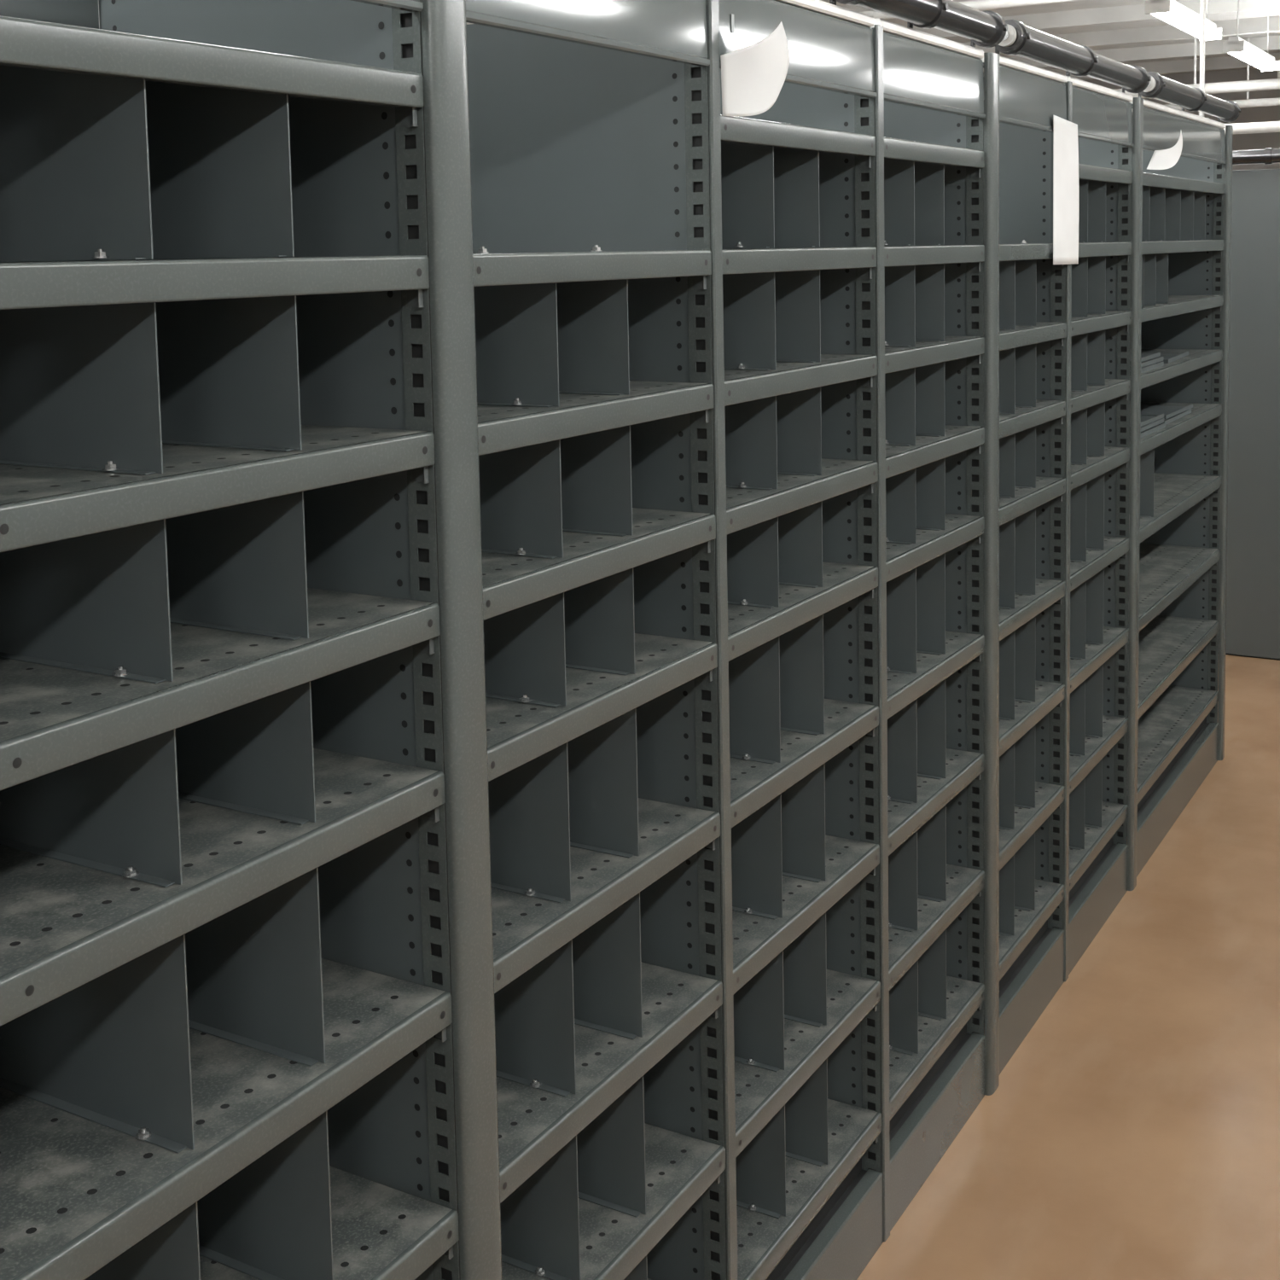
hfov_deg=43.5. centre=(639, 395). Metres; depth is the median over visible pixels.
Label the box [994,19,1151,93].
pipe
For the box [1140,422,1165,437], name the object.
divider
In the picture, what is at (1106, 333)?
shelving unit
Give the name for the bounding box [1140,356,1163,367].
divider
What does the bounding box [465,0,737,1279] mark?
shelving unit
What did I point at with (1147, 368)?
divider
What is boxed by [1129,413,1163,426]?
divider
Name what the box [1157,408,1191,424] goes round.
divider
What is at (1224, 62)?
trim
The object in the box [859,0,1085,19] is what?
ceiling pipe
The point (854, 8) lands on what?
trim
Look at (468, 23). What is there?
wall
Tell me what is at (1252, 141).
ceiling
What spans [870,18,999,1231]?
shelving unit
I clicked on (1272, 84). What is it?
ceiling pipe
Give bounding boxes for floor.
[856,654,1279,1279]
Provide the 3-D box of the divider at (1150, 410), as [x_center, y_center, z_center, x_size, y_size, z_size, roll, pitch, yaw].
[1.898,0.057,5.945,0.200,0.014,0.460,2,6,30]
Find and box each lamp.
[1145,0,1222,40]
[1222,0,1279,71]
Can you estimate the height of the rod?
1.060 m
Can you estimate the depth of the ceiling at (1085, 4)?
11.03 m
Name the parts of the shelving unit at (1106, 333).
panel, kick plate, shelf, shelf, rail, shelf, shelf, shelf, shelf, shelf, header panel, shelf, shelf, post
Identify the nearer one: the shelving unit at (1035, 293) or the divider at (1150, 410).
the shelving unit at (1035, 293)
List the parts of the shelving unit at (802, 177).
tape strip, panel, header panel, shelf, shelf, shelf, shelf, shelf, shelf, shelf, shelf, shelf, rail, kick plate, post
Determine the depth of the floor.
3.94 m
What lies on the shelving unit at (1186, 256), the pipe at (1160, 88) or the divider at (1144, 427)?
the pipe at (1160, 88)
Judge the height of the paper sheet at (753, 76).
0.161 m
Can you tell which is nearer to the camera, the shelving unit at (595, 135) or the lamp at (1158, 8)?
the shelving unit at (595, 135)
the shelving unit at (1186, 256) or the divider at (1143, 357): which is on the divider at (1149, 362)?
the divider at (1143, 357)
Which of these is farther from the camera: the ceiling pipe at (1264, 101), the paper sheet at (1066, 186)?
the ceiling pipe at (1264, 101)
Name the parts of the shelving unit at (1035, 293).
rail, shelf, kick plate, shelf, header panel, panel, shelf, shelf, shelf, shelf, shelf, shelf, post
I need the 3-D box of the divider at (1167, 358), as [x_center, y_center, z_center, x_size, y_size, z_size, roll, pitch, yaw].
[1.881,-0.141,5.911,0.200,0.014,0.460,2,6,27]
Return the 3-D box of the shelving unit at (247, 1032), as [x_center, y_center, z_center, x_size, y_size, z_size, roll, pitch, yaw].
[-0.637,0.665,1.896,0.578,2.542,0.794,2,6,30]
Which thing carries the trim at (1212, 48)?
attached to the wall at (468, 23)
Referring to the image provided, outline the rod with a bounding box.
[1198,0,1209,118]
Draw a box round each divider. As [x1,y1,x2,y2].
[1129,403,1192,418]
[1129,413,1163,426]
[1140,351,1188,363]
[1140,352,1160,361]
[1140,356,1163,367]
[1140,361,1163,372]
[1140,418,1163,431]
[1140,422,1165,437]
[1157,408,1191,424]
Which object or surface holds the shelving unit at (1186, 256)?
on the floor
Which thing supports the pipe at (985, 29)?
on the shelving unit at (802, 177)
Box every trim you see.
[837,0,976,11]
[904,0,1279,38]
[960,15,1279,54]
[983,35,1279,72]
[1050,52,1279,79]
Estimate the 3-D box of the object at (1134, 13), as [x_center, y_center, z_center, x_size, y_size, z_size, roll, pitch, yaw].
[4.610,-2.403,9.453,7.700,0.100,0.070,2,6,30]
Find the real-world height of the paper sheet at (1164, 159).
0.138 m
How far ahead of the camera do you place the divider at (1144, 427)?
5.47 m
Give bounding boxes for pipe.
[829,0,1007,47]
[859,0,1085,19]
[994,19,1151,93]
[1114,27,1279,98]
[1131,37,1279,110]
[1138,71,1241,122]
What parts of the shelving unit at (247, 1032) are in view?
panel, shelf, shelf, shelf, shelf, shelf, shelf, panel, shelf, header panel, post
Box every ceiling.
[820,0,1279,80]
[1083,67,1279,170]
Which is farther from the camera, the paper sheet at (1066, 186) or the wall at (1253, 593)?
the wall at (1253, 593)
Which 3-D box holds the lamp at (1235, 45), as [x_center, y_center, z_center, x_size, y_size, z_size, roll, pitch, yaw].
[3.610,-2.197,9.440,0.110,0.468,1.240,2,6,30]
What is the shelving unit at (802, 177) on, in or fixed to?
on the floor
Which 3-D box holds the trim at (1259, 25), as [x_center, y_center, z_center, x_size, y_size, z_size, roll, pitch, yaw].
[5.192,-2.503,10.440,7.700,0.100,0.070,2,6,30]
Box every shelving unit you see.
[0,0,502,1279]
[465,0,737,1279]
[718,0,890,1279]
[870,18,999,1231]
[980,55,1072,1074]
[1065,75,1143,974]
[1126,98,1233,876]
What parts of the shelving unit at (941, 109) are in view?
panel, rail, shelf, shelf, header panel, shelf, shelf, shelf, shelf, shelf, shelf, shelf, kick plate, post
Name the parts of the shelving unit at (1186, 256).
panel, kick plate, shelf, shelf, shelf, shelf, shelf, shelf, rail, header panel, shelf, shelf, shelf, post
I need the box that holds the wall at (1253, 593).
[1218,121,1279,660]
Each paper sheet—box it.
[720,21,789,116]
[1053,115,1079,264]
[1146,131,1182,169]

